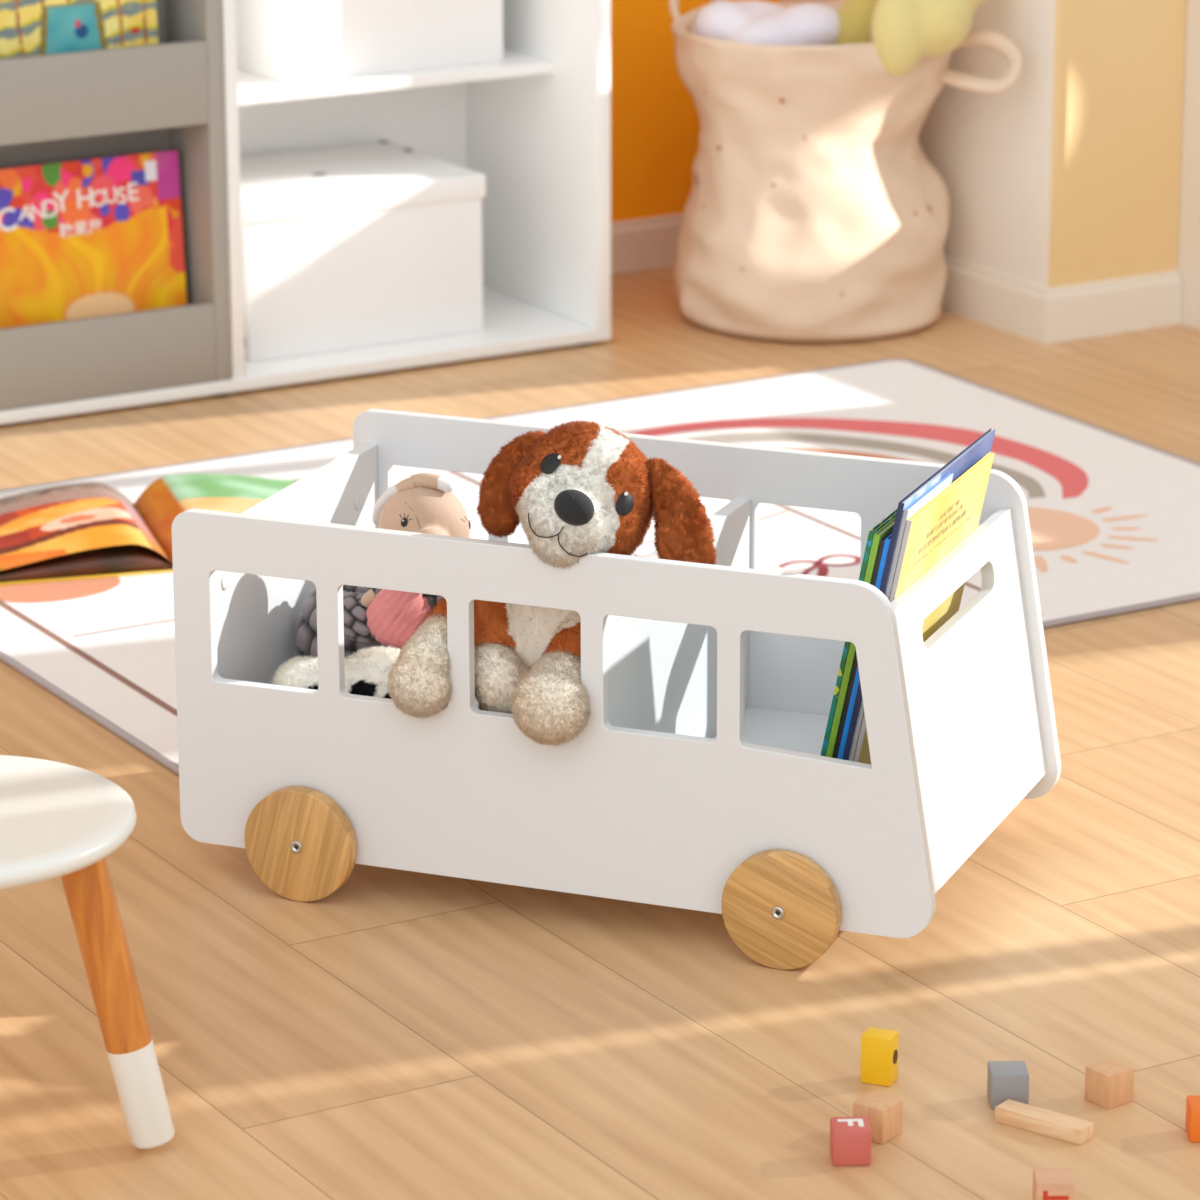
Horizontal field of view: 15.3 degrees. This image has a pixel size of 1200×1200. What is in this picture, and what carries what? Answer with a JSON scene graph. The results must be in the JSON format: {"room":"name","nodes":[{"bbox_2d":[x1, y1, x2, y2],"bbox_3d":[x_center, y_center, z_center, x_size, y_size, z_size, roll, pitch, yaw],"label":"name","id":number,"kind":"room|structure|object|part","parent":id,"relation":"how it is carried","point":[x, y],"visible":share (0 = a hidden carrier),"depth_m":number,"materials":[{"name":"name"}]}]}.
{"room":"children's playroom","nodes":[
{"label":"children's playroom","id":0,"kind":"room"},
{"bbox_2d":[0,266,1199,1199],"bbox_3d":[-0.137,0.651,2.653,5.420,0.030,6.620,-10,19,-29],"label":"floor","id":1,"kind":"structure","parent":0,"point":[392,1034],"depth_m":3.71,"materials":[{"name":"brown wood"}]},
{"bbox_2d":[0,755,174,1148],"bbox_3d":[-0.505,0.280,3.378,0.305,0.256,0.307,-10,19,-29],"label":"stool","id":2,"kind":"object","parent":1,"relation":"on","point":[57,819],"visible":1,"depth_m":3.33,"materials":[{"name":"beige paint"}]},
{"bbox_3d":[-0.489,0.167,3.339,0.282,0.018,0.282,-10,19,-29],"label":"seat","id":3,"kind":"part","parent":2,"relation":"part of","materials":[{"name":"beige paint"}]},
{"bbox_3d":[-0.371,0.259,3.330,0.067,0.167,0.036,-1,17,-4],"label":"leg","id":4,"kind":"part","parent":2,"relation":"part of","materials":[{"name":"brown wood"}]},
{"bbox_2d":[0,0,610,423],"bbox_3d":[-0.640,-0.737,5.590,1.303,0.940,0.367,-10,19,-29],"label":"shelving unit","id":5,"kind":"object","parent":1,"relation":"on","point":[535,121],"visible":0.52,"depth_m":5.88,"materials":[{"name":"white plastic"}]},
{"bbox_2d":[0,0,231,410],"bbox_3d":[-0.866,-0.688,5.456,0.726,0.878,0.349,-10,19,-29],"label":"rack","id":6,"kind":"object","parent":5,"relation":"on","point":[168,94],"visible":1,"depth_m":5.50,"materials":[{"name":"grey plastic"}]},
{"bbox_2d":[0,0,158,58],"bbox_3d":[-0.679,-0.709,5.427,0.300,0.250,0.026,-10,19,-29],"label":"picture book","id":7,"kind":"object","parent":6,"relation":"on","point":[27,27],"visible":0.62,"depth_m":5.44,"materials":[{"name":"paper"}]},
{"bbox_3d":[-0.840,-0.674,5.412,0.682,0.878,0.012,-10,19,-29],"label":"panel","id":8,"kind":"part","parent":6,"relation":"part of","materials":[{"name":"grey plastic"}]},
{"bbox_2d":[0,149,186,328],"bbox_3d":[-0.654,-0.409,5.534,0.298,0.272,0.028,-10,19,-29],"label":"picture book","id":9,"kind":"object","parent":6,"relation":"on","point":[84,238],"visible":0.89,"depth_m":5.53,"materials":[{"name":"paper"}]},
{"bbox_3d":[-0.781,-0.590,5.334,0.682,0.103,0.013,-10,19,-29],"label":"panel","id":10,"kind":"part","parent":6,"relation":"part of","materials":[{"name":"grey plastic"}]},
{"bbox_3d":[-0.780,-0.274,5.429,0.682,0.100,0.013,-10,19,-29],"label":"panel","id":11,"kind":"part","parent":6,"relation":"part of","materials":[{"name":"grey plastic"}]},
{"bbox_3d":[-0.563,-0.740,5.627,0.022,0.878,0.349,-10,19,-29],"label":"panel","id":12,"kind":"part","parent":6,"relation":"part of","materials":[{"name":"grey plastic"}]},
{"bbox_3d":[-0.639,-0.301,5.721,1.303,0.016,0.367,-10,19,-29],"label":"panel","id":13,"kind":"part","parent":5,"relation":"part of","materials":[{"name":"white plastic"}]},
{"bbox_3d":[-0.729,-0.781,5.734,1.263,0.898,0.012,-10,19,-29],"label":"panel","id":14,"kind":"part","parent":5,"relation":"part of","materials":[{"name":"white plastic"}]},
{"bbox_2d":[240,140,485,361],"bbox_3d":[-0.368,-0.463,5.863,0.350,0.212,0.273,-10,19,-29],"label":"storage box","id":15,"kind":"object","parent":5,"relation":"on","point":[380,243],"visible":0.74,"depth_m":5.76,"materials":[{"name":"white cardboard"}]},
{"bbox_3d":[-0.368,-0.548,5.836,0.350,0.030,0.270,-10,19,-29],"label":"lid","id":16,"kind":"part","parent":15,"relation":"part of","materials":[{"name":"white cardboard"}]},
{"bbox_2d":[236,0,502,83],"bbox_3d":[-0.326,-0.821,5.861,0.334,0.222,0.240,-10,19,-29],"label":"storage box","id":17,"kind":"object","parent":5,"relation":"on","point":[282,41],"visible":0.8,"depth_m":5.77,"materials":[{"name":"white cardboard"}]},
{"bbox_3d":[-0.343,-0.694,5.845,0.515,0.014,0.241,-10,19,-29],"label":"shelf","id":18,"kind":"part","parent":5,"relation":"part of","materials":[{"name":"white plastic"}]},
{"bbox_3d":[-0.088,-0.833,5.902,0.020,0.898,0.367,-10,19,-29],"label":"panel","id":19,"kind":"part","parent":5,"relation":"part of","materials":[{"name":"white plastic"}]},
{"bbox_2d":[0,358,1199,774],"bbox_3d":[0.007,-0.070,4.984,1.522,0.008,1.055,-10,19,-29],"label":"rug","id":20,"kind":"object","parent":1,"relation":"on","point":[1114,519],"visible":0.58,"depth_m":5.11,"materials":[{"name":"fabric"}]},
{"bbox_2d":[0,474,295,585],"bbox_3d":[-0.499,-0.087,4.973,0.570,0.036,0.285,-5,17,-15],"label":"open book","id":21,"kind":"object","parent":20,"relation":"on","point":[87,530],"visible":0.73,"depth_m":4.94,"materials":[{"name":"paper"}]},
{"bbox_2d":[171,408,1060,969],"bbox_3d":[0.023,0.068,3.952,0.695,0.338,0.433,6,18,21],"label":"bus","id":22,"kind":"object","parent":1,"relation":"on","point":[697,778],"visible":0.88,"depth_m":3.82,"materials":[{"name":"white paint"}]},
{"bbox_3d":[-0.283,0.018,4.064,0.014,0.244,0.364,6,18,21],"label":"panel","id":23,"kind":"part","parent":22,"relation":"part of","materials":[{"name":"white paint"}]},
{"bbox_2d":[270,644,447,705],"bbox_3d":[-0.196,0.096,3.921,0.183,0.125,0.114,6,18,21],"label":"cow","id":24,"kind":"object","parent":22,"relation":"on","point":[366,671],"visible":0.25,"depth_m":3.89},
{"bbox_2d":[294,473,470,658],"bbox_3d":[-0.186,0.008,3.997,0.139,0.249,0.209,-15,22,-40],"label":"doll","id":25,"kind":"object","parent":22,"relation":"on","point":[420,502],"visible":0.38,"depth_m":3.95},
{"bbox_3d":[-0.212,0.016,3.956,0.053,0.046,0.041,6,18,21],"label":"arm","id":26,"kind":"part","parent":25,"relation":"part of"},
{"bbox_3d":[-0.120,0.001,3.970,0.090,0.078,0.070,6,18,21],"label":"arm","id":27,"kind":"part","parent":25,"relation":"part of"},
{"bbox_2d":[386,420,717,746],"bbox_3d":[-0.025,0.009,3.812,0.275,0.341,0.215,6,18,21],"label":"plush dog","id":28,"kind":"object","parent":22,"relation":"on","point":[576,489],"visible":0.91,"depth_m":3.74},
{"bbox_3d":[-0.046,0.102,3.780,0.695,0.303,0.012,6,18,21],"label":"panel","id":29,"kind":"part","parent":22,"relation":"part of","materials":[{"name":"white paint"}]},
{"bbox_3d":[0.023,0.147,3.976,0.642,0.012,0.364,6,18,21],"label":"panel","id":30,"kind":"part","parent":22,"relation":"part of","materials":[{"name":"white paint"}]},
{"bbox_3d":[0.092,0.001,4.115,0.695,0.303,0.012,6,18,21],"label":"panel","id":31,"kind":"part","parent":22,"relation":"part of","materials":[{"name":"white paint"}]},
{"bbox_2d":[820,509,896,755],"bbox_3d":[0.224,0.053,3.800,0.058,0.270,0.126,6,18,21],"label":"picture book","id":32,"kind":"object","parent":22,"relation":"on","point":[892,515],"visible":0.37,"depth_m":3.74,"materials":[{"name":"green paper"}]},
{"bbox_2d":[825,517,894,757],"bbox_3d":[0.229,0.054,3.799,0.059,0.268,0.126,6,18,21],"label":"picture book","id":33,"kind":"object","parent":22,"relation":"on","point":[888,527],"visible":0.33,"depth_m":3.74,"materials":[{"name":"paper"}]},
{"bbox_2d":[833,530,892,757],"bbox_3d":[0.232,0.058,3.794,0.056,0.263,0.114,6,18,21],"label":"picture book","id":34,"kind":"object","parent":22,"relation":"on","point":[882,541],"visible":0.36,"depth_m":3.74,"materials":[{"name":"paper"}]},
{"bbox_2d":[837,534,891,758],"bbox_3d":[0.236,0.058,3.791,0.057,0.265,0.116,6,18,21],"label":"picture book","id":35,"kind":"object","parent":22,"relation":"on","point":[887,540],"visible":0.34,"depth_m":3.74,"materials":[{"name":"paper"}]},
{"bbox_2d":[849,473,952,760],"bbox_3d":[0.249,0.045,3.788,0.062,0.292,0.126,6,18,21],"label":"picture book","id":36,"kind":"object","parent":22,"relation":"on","point":[946,481],"visible":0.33,"depth_m":3.72,"materials":[{"name":"paper"}]},
{"bbox_2d":[842,428,995,760],"bbox_3d":[0.270,0.024,3.846,0.064,0.298,0.261,6,18,21],"label":"picture book","id":37,"kind":"object","parent":22,"relation":"on","point":[982,446],"visible":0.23,"depth_m":3.75,"materials":[{"name":"paper"}]},
{"bbox_2d":[854,452,994,763],"bbox_3d":[0.274,0.035,3.838,0.060,0.283,0.237,6,18,21],"label":"picture book","id":38,"kind":"object","parent":22,"relation":"on","point":[939,526],"visible":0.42,"depth_m":3.79,"materials":[{"name":"paper"}]},
{"bbox_3d":[0.313,0.086,3.838,0.051,0.247,0.364,6,18,21],"label":"panel","id":39,"kind":"part","parent":22,"relation":"part of","materials":[{"name":"white paint"}]},
{"bbox_2d":[669,0,1022,341],"bbox_3d":[0.304,-0.598,5.952,0.385,0.458,0.453,-10,19,-29],"label":"sack","id":40,"kind":"object","parent":1,"relation":"on","point":[816,210],"visible":0.84,"depth_m":5.85,"materials":[{"name":"beige fabric"}]},
{"bbox_3d":[0.134,-0.804,6.006,0.045,0.094,0.125,11,20,34],"label":"handle","id":41,"kind":"part","parent":40,"relation":"part of","materials":[{"name":"beige fabric"}]},
{"bbox_2d":[692,0,838,45],"bbox_3d":[0.215,-0.732,5.921,0.171,0.133,0.212,-10,19,-29],"label":"folded blanket","id":42,"kind":"object","parent":40,"relation":"in","point":[746,21],"visible":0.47,"depth_m":5.85,"materials":[{"name":"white fabric"}]},
{"bbox_2d":[835,0,877,44],"bbox_3d":[0.359,-0.749,5.891,0.124,0.172,0.097,-10,19,-29],"label":"plush toy","id":43,"kind":"object","parent":40,"relation":"in","point":[855,16],"visible":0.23,"depth_m":5.84,"materials":[{"name":"yellow fabric"}]},
{"bbox_2d":[871,0,985,76],"bbox_3d":[0.430,-0.769,5.804,0.183,0.164,0.118,-10,19,-29],"label":"plush toy","id":44,"kind":"object","parent":40,"relation":"in","point":[903,32],"visible":1,"depth_m":5.75,"materials":[{"name":"yellow fabric"}]},
{"bbox_3d":[0.485,-0.708,5.835,0.146,0.076,0.047,13,21,37],"label":"handle","id":45,"kind":"part","parent":40,"relation":"part of","materials":[{"name":"beige fabric"}]},
{"bbox_2d":[830,1117,871,1165],"bbox_3d":[0.189,0.408,3.356,0.029,0.029,0.029,-1,17,-2],"label":"wooden block","id":46,"kind":"object","parent":1,"relation":"on","point":[850,1137],"visible":1,"depth_m":3.34,"materials":[{"name":"pink paint"}]},
{"bbox_2d":[853,1091,902,1143],"bbox_3d":[0.212,0.395,3.400,0.028,0.028,0.028,12,21,35],"label":"wooden block","id":47,"kind":"object","parent":1,"relation":"on","point":[883,1112],"visible":0.84,"depth_m":3.39,"materials":[{"name":"brown wood"}]},
{"bbox_2d":[861,1027,898,1085],"bbox_3d":[0.220,0.359,3.499,0.026,0.040,0.020,6,18,20],"label":"wooden block","id":48,"kind":"object","parent":1,"relation":"on","point":[879,1046],"visible":1,"depth_m":3.49,"materials":[{"name":"yellow paint"}]},
{"bbox_2d":[987,1061,1028,1109],"bbox_3d":[0.317,0.377,3.459,0.029,0.029,0.029,-1,17,-1],"label":"wooden block","id":49,"kind":"object","parent":1,"relation":"on","point":[1006,1080],"visible":1,"depth_m":3.44,"materials":[{"name":"grey paint"}]},
{"bbox_2d":[995,1099,1093,1144],"bbox_3d":[0.340,0.400,3.411,0.077,0.012,0.021,12,21,35],"label":"wooden block","id":50,"kind":"object","parent":1,"relation":"on","point":[1013,1113],"visible":1,"depth_m":3.40,"materials":[{"name":"brown wood"}]},
{"bbox_2d":[1032,1168,1073,1199],"bbox_3d":[0.332,0.435,3.266,0.028,0.028,0.028,0,17,0],"label":"wooden block","id":51,"kind":"object","parent":1,"relation":"on","point":[1048,1183],"visible":1,"depth_m":3.25,"materials":[{"name":"brown wood"}]},
{"bbox_2d":[1084,1058,1133,1108],"bbox_3d":[0.396,0.376,3.462,0.028,0.028,0.027,-13,21,-36],"label":"wooden block","id":52,"kind":"object","parent":1,"relation":"on","point":[1109,1083],"visible":1,"depth_m":3.45,"materials":[{"name":"brown wood"}]},
{"bbox_2d":[1185,1095,1199,1141],"bbox_3d":[0.462,0.396,3.397,0.028,0.028,0.028,0,17,0],"label":"wooden block","id":53,"kind":"object","parent":1,"relation":"on","point":[1192,1124],"visible":1,"depth_m":3.39,"materials":[{"name":"orange paint"}]},
{"bbox_2d":[611,0,779,221],"bbox_3d":[-1.859,-1.403,4.931,5.280,2.600,0.095,-10,19,-29],"label":"wall","id":54,"kind":"structure","parent":0,"point":[656,126],"depth_m":6.28,"materials":[{"name":"paint"}]},
{"bbox_2d":[611,213,683,273],"bbox_3d":[-1.922,-0.164,5.199,5.066,0.072,0.012,-10,19,-29],"label":"baseboard","id":55,"kind":"structure","parent":54,"relation":"attached to","point":[651,242],"depth_m":6.32,"materials":[{"name":"white paint"}]},
{"bbox_2d":[780,0,1055,287],"bbox_3d":[0.515,-0.716,6.145,0.214,0.575,0.657,-10,19,-29],"label":"wall","id":56,"kind":"structure","parent":0,"point":[991,152],"depth_m":5.93,"materials":[{"name":"white paint"}]},
{"bbox_2d":[1048,0,1186,287],"bbox_3d":[0.683,-0.634,5.873,0.211,0.574,0.004,-10,19,-29],"label":"wall","id":57,"kind":"structure","parent":0,"point":[1118,87],"depth_m":5.88,"materials":[{"name":"beige paint"}]},
{"bbox_2d":[941,255,1181,343],"bbox_3d":[0.520,-0.469,6.197,0.225,0.072,0.648,-10,19,-29],"label":"baseboard","id":58,"kind":"structure","parent":57,"relation":"attached to","point":[1023,308],"depth_m":5.94,"materials":[{"name":"white paint"}]},
{"bbox_2d":[1177,0,1199,329],"bbox_3d":[2.099,-0.994,3.539,0.060,2.600,6.620,-10,19,-29],"label":"wall","id":59,"kind":"structure","parent":0,"point":[1188,263],"depth_m":5.93,"materials":[{"name":"white paint"}]}
]}

